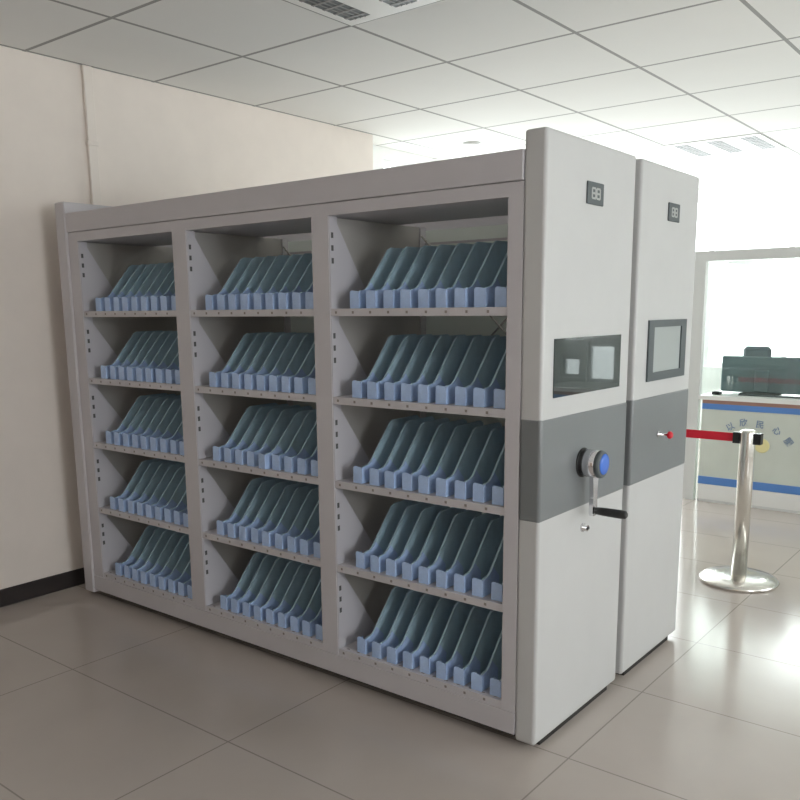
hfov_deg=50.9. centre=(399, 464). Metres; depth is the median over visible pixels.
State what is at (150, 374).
divider
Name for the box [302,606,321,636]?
divider
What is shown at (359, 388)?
divider
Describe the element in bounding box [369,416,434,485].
divider
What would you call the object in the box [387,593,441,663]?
divider
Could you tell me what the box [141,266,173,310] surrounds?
divider
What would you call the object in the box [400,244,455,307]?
divider
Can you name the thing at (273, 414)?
divider
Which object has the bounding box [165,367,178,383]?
divider
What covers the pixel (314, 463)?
divider
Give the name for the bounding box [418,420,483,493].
divider
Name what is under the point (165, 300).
divider
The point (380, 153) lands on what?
wall
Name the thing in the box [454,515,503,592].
divider
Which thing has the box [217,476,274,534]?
divider
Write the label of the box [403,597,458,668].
divider
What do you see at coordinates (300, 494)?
divider
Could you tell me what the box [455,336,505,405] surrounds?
divider
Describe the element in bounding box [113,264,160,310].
divider
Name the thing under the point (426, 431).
divider
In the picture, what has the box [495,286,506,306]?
divider
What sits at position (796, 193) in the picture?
window
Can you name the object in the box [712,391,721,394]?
card reader
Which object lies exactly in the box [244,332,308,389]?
divider
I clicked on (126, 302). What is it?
divider
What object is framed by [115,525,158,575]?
divider
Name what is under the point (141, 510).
divider
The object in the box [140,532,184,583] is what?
divider
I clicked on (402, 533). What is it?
divider
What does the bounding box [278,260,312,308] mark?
divider
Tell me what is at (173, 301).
divider
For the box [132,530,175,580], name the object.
divider
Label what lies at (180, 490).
divider
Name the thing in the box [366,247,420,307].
divider
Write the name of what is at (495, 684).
divider
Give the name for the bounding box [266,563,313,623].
divider
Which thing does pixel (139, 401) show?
divider
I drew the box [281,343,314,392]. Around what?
divider
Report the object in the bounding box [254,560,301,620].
divider
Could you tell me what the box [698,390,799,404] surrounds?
countertop
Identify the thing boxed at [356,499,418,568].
divider
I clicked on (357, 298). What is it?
divider
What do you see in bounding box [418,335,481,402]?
divider
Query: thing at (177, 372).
divider
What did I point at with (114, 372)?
divider
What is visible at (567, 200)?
tall cabinet
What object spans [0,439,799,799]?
floor
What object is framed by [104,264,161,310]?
divider
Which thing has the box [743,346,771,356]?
office chair
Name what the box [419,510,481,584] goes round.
divider
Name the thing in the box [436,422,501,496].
divider
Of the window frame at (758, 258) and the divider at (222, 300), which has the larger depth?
the window frame at (758, 258)
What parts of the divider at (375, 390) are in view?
plate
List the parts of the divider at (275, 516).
plate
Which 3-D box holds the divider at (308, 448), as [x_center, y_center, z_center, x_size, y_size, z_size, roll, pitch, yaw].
[-0.376,-0.119,3.868,0.048,0.247,0.396,8,13,38]
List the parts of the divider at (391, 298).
plate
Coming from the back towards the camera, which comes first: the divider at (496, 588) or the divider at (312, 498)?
the divider at (312, 498)
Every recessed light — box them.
[285,0,440,25]
[665,133,784,157]
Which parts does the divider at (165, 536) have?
plate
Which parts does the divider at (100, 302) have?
plate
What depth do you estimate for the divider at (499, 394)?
3.00 m
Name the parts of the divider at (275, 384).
plate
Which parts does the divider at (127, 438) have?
plate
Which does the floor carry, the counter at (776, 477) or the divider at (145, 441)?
the counter at (776, 477)
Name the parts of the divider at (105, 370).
plate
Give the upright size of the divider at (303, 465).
0.247 m
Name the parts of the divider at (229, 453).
plate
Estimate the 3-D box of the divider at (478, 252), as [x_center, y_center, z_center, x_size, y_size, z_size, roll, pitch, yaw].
[0.274,-0.732,3.228,0.048,0.247,0.396,8,13,38]
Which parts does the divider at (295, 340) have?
plate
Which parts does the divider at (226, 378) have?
plate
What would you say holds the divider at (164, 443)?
on the tall cabinet at (567, 200)
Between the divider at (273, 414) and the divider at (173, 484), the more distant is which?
the divider at (173, 484)
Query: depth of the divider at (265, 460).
3.87 m
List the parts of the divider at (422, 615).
plate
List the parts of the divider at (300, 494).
plate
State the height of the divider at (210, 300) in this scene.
0.247 m
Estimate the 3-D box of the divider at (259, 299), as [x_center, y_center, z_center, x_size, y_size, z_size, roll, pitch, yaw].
[-0.506,-0.838,3.840,0.048,0.247,0.396,8,13,38]
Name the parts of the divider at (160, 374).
plate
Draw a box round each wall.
[0,46,372,589]
[373,145,438,169]
[698,179,799,438]
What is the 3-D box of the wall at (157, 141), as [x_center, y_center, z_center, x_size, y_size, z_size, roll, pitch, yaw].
[-2.693,-0.612,4.115,0.260,3.000,7.700,8,13,38]
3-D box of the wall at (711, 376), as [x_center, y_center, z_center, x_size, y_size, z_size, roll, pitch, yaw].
[5.952,-1.513,8.541,8.240,3.000,0.200,8,13,38]
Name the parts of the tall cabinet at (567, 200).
plate, shelf, panel, shelf, shelf, shelf, shelf, panel, shelf, shelf, shelf, shelf, shelf, panel, tie rod, shelf, shelf, shelf, shelf, shelf, panel, crank arm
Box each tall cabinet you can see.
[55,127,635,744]
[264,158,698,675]
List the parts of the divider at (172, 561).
plate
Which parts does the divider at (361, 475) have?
plate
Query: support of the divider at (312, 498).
on the tall cabinet at (567, 200)
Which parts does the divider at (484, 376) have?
plate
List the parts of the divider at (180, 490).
plate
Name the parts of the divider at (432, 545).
plate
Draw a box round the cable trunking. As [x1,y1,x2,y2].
[81,65,101,204]
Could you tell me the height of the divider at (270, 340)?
0.247 m
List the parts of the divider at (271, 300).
plate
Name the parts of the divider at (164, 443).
plate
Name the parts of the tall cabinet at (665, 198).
panel, panel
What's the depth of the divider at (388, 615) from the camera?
3.69 m
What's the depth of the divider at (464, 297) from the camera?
3.11 m
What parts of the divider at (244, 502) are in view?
plate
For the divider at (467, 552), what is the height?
0.247 m
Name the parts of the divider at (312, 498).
plate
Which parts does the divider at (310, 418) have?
plate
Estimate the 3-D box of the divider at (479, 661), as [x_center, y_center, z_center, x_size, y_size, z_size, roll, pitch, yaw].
[0.352,0.715,3.446,0.048,0.247,0.396,8,13,37]
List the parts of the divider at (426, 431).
plate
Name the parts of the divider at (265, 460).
plate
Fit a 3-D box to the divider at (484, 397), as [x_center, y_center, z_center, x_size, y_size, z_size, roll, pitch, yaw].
[0.407,-0.362,3.193,0.048,0.247,0.396,7,13,37]
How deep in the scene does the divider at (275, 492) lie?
4.07 m
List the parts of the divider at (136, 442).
plate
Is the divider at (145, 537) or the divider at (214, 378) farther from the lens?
the divider at (145, 537)
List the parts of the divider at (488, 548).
plate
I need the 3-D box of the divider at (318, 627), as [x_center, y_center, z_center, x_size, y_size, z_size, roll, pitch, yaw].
[-0.238,0.635,3.904,0.048,0.247,0.396,8,13,38]
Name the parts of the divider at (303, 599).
plate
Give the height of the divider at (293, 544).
0.247 m
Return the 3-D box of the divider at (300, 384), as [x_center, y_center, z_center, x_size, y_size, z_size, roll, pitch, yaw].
[-0.317,-0.460,3.753,0.048,0.247,0.396,8,13,37]
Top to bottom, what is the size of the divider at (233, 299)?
0.247 m
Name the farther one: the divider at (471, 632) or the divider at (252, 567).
the divider at (252, 567)
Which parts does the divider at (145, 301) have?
plate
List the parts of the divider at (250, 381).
plate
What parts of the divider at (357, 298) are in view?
plate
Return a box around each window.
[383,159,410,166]
[698,189,799,366]
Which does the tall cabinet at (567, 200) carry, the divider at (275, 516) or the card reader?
the divider at (275, 516)
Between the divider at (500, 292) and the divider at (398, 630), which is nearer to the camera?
the divider at (500, 292)
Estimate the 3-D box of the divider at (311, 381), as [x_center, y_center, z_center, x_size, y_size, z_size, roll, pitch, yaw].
[-0.250,-0.451,3.701,0.048,0.247,0.396,8,13,38]
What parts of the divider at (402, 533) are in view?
plate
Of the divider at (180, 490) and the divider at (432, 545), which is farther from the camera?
the divider at (180, 490)
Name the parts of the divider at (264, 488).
plate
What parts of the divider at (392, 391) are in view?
plate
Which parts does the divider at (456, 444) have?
plate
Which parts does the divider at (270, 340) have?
plate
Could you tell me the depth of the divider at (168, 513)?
4.37 m
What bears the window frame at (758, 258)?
on the floor
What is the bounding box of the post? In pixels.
[686,429,779,592]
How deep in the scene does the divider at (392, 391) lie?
3.39 m
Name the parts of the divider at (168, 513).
plate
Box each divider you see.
[95,265,138,310]
[101,330,161,378]
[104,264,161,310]
[106,393,166,443]
[110,331,161,378]
[110,458,164,509]
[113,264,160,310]
[114,394,174,444]
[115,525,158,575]
[118,331,173,379]
[118,460,171,511]
[122,263,165,310]
[123,395,180,446]
[124,527,167,578]
[127,331,176,380]
[128,461,182,513]
[131,262,173,310]
[132,397,180,447]
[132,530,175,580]
[136,332,177,380]
[137,463,184,515]
[140,399,180,449]
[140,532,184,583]
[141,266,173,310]
[145,336,177,381]
[145,466,184,517]
[149,534,188,586]
[150,405,181,450]
[151,280,174,310]
[155,353,178,382]
[155,475,185,519]
[158,542,189,589]
[160,293,174,309]
[160,422,182,452]
[164,491,186,522]
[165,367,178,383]
[168,561,190,592]
[170,438,183,453]
[171,295,175,309]
[173,508,187,524]
[175,370,179,383]
[178,578,191,595]
[179,441,183,454]
[183,513,187,526]
[187,585,191,598]
[205,257,258,309]
[209,332,272,386]
[213,403,277,460]
[217,257,263,309]
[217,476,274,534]
[220,552,267,609]
[221,332,284,387]
[224,404,289,462]
[227,478,285,537]
[228,256,276,309]
[231,554,278,613]
[232,332,295,388]
[235,405,300,464]
[239,480,297,540]
[240,255,288,309]
[242,557,290,616]
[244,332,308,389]
[247,406,312,466]
[251,482,309,543]
[253,254,300,308]
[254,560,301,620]
[256,333,313,390]
[258,409,315,468]
[262,484,318,546]
[265,253,311,308]
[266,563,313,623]
[269,334,313,391]
[272,411,316,470]
[275,488,318,548]
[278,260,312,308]
[278,566,320,627]
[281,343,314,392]
[284,420,316,472]
[287,500,318,551]
[290,579,321,631]
[292,282,312,308]
[294,365,314,393]
[297,447,317,474]
[300,527,319,555]
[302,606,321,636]
[305,292,313,308]
[308,378,315,394]
[311,460,317,475]
[313,542,319,557]
[315,624,322,640]
[350,248,402,307]
[352,334,416,397]
[353,415,419,483]
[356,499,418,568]
[357,586,409,653]
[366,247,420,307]
[367,334,431,398]
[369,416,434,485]
[370,502,434,572]
[372,590,425,658]
[383,245,436,307]
[384,334,448,399]
[385,418,449,488]
[386,504,449,576]
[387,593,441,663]
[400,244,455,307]
[401,334,465,401]
[402,419,466,490]
[402,507,465,580]
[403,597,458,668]
[418,243,472,307]
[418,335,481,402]
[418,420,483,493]
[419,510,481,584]
[420,602,474,673]
[436,242,491,307]
[436,335,499,403]
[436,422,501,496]
[436,513,499,588]
[436,606,490,679]
[454,241,506,306]
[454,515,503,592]
[454,610,502,685]
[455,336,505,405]
[455,426,504,499]
[471,631,501,691]
[472,538,502,597]
[473,350,505,406]
[473,443,504,502]
[474,253,506,306]
[490,677,500,697]
[491,582,502,601]
[492,485,503,505]
[494,389,504,408]
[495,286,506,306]
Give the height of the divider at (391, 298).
0.247 m
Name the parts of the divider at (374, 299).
plate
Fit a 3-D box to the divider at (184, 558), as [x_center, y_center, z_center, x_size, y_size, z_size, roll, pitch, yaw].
[-1.150,0.513,4.610,0.048,0.247,0.396,8,13,37]
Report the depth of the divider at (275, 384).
3.79 m
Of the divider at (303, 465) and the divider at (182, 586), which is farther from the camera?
the divider at (182, 586)
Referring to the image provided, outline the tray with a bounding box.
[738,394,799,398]
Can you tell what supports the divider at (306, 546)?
on the tall cabinet at (567, 200)
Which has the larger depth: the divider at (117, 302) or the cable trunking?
the cable trunking
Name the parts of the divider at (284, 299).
plate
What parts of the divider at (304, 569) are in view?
plate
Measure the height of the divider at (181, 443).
0.247 m
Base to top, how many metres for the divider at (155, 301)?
0.247 m
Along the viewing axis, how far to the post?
4.93 m
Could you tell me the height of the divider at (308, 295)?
0.247 m
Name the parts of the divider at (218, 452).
plate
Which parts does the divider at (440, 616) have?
plate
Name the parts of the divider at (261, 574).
plate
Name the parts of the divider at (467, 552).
plate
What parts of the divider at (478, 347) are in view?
plate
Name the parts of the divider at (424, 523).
plate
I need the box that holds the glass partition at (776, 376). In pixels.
[721,356,799,395]
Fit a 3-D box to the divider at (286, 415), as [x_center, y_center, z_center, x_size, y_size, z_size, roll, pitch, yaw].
[-0.569,-0.145,4.016,0.048,0.247,0.396,8,13,38]
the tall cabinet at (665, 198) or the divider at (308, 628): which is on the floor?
the tall cabinet at (665, 198)
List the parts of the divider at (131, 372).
plate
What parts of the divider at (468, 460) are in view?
plate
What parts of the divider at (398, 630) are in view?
plate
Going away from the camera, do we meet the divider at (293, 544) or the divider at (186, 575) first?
the divider at (293, 544)
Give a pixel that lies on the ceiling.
(637, 78)
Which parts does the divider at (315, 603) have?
plate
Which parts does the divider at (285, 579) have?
plate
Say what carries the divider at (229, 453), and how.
on the tall cabinet at (567, 200)
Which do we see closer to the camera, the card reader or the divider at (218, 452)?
the divider at (218, 452)
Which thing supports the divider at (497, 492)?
on the tall cabinet at (567, 200)
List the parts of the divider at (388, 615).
plate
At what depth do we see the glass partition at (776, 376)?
6.99 m
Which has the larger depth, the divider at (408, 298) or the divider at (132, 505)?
the divider at (132, 505)
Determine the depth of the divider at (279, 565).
4.14 m
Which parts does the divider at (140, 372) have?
plate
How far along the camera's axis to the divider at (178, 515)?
4.30 m
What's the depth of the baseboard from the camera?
4.89 m
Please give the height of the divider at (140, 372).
0.247 m
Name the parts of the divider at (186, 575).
plate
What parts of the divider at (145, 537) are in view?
plate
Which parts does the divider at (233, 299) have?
plate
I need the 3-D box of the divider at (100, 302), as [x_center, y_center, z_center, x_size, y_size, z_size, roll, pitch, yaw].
[-1.478,-0.968,4.590,0.048,0.247,0.396,8,13,38]
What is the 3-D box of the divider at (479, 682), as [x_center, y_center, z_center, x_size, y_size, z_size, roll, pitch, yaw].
[0.418,0.725,3.392,0.048,0.247,0.396,8,13,38]
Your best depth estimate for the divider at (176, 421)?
4.39 m
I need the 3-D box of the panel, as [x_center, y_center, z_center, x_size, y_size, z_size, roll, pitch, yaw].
[4.062,0.010,6.235,3.470,0.842,0.550,8,13,38]
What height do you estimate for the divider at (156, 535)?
0.247 m
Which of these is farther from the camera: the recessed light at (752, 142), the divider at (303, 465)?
the recessed light at (752, 142)
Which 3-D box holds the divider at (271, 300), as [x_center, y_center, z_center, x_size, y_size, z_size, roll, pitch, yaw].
[-0.446,-0.829,3.787,0.048,0.247,0.396,8,13,38]
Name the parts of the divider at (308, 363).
plate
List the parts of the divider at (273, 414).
plate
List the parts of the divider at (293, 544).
plate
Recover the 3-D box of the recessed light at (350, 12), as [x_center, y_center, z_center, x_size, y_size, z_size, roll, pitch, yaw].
[-0.178,-2.056,3.577,0.780,0.008,0.795,8,13,38]
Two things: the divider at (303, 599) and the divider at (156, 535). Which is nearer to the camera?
the divider at (303, 599)
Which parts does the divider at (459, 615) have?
plate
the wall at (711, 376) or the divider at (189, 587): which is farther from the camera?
the wall at (711, 376)
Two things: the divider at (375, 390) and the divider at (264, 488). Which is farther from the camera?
the divider at (264, 488)
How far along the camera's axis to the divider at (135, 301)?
4.31 m
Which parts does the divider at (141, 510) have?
plate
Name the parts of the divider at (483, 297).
plate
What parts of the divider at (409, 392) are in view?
plate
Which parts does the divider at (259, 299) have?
plate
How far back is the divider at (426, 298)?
3.22 m
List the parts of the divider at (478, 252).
plate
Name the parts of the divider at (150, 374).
plate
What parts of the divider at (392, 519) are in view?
plate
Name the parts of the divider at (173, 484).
plate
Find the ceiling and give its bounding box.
[0,0,799,188]
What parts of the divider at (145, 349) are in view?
plate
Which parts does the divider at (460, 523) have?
plate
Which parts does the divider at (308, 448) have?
plate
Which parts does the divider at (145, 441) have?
plate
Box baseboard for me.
[0,567,84,606]
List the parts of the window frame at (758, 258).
post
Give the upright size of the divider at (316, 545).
0.247 m
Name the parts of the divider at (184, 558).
plate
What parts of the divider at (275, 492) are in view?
plate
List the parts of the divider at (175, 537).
plate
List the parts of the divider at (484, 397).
plate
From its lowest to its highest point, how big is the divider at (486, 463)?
0.247 m
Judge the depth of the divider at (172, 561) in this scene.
4.58 m
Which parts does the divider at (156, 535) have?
plate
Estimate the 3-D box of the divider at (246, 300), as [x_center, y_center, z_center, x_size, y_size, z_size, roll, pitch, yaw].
[-0.577,-0.847,3.889,0.048,0.247,0.396,8,13,37]
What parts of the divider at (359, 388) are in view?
plate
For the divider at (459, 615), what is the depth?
3.50 m
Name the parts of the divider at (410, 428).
plate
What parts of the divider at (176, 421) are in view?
plate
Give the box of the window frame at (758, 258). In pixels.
[682,247,799,499]
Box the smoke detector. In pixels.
[463,141,480,146]
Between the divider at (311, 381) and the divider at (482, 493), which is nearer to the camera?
the divider at (482, 493)
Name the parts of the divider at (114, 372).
plate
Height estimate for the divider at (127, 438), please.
0.247 m
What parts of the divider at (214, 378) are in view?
plate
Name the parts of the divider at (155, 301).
plate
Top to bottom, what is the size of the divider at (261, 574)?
0.247 m
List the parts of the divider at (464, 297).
plate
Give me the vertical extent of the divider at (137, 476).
0.247 m
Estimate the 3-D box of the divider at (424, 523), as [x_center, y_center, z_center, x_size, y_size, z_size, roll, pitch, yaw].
[0.082,0.304,3.581,0.048,0.247,0.396,8,13,37]
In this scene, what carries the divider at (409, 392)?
on the tall cabinet at (567, 200)
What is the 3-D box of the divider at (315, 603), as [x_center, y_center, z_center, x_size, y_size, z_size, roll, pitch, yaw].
[-0.368,0.617,4.009,0.048,0.247,0.396,8,13,37]
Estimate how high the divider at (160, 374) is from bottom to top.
0.247 m
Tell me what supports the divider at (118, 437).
on the tall cabinet at (567, 200)
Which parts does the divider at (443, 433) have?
plate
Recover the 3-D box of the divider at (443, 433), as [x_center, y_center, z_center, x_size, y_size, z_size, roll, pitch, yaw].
[0.148,-0.050,3.466,0.048,0.247,0.396,8,13,37]
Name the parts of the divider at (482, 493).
plate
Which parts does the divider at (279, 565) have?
plate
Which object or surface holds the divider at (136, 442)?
on the tall cabinet at (567, 200)
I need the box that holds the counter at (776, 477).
[697,390,799,513]
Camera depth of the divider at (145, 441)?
4.45 m
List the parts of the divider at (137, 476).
plate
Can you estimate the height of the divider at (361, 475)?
0.247 m
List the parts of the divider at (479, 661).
plate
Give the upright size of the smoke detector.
0.030 m
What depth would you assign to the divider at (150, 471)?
4.67 m
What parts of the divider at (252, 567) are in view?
plate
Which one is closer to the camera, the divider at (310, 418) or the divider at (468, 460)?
the divider at (468, 460)
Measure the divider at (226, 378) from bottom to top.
0.247 m
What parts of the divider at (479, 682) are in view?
plate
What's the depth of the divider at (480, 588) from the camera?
3.22 m
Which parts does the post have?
post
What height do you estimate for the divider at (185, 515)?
0.247 m
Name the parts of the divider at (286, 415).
plate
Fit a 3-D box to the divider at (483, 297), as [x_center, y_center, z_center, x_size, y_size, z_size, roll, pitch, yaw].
[0.405,-0.715,3.129,0.048,0.247,0.396,7,13,37]
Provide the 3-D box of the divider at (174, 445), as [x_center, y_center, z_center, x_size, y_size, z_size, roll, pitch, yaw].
[-1.022,-0.208,4.377,0.048,0.247,0.396,8,13,38]
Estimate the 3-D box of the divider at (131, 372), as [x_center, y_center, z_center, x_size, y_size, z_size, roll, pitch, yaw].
[-1.284,-0.590,4.506,0.048,0.247,0.396,8,13,38]
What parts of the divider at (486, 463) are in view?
plate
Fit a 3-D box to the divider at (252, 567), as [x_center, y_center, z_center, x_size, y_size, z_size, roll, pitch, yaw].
[-0.754,0.566,4.304,0.048,0.247,0.396,8,13,38]
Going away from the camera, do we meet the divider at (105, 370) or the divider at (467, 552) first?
the divider at (467, 552)
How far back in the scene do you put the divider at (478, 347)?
3.24 m
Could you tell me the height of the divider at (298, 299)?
0.247 m
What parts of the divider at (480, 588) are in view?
plate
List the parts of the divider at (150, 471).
plate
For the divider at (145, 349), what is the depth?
4.48 m
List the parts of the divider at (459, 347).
plate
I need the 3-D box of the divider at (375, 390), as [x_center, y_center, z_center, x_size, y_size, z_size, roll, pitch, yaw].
[0.008,-0.416,3.500,0.048,0.247,0.396,8,13,37]
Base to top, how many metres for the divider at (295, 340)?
0.247 m

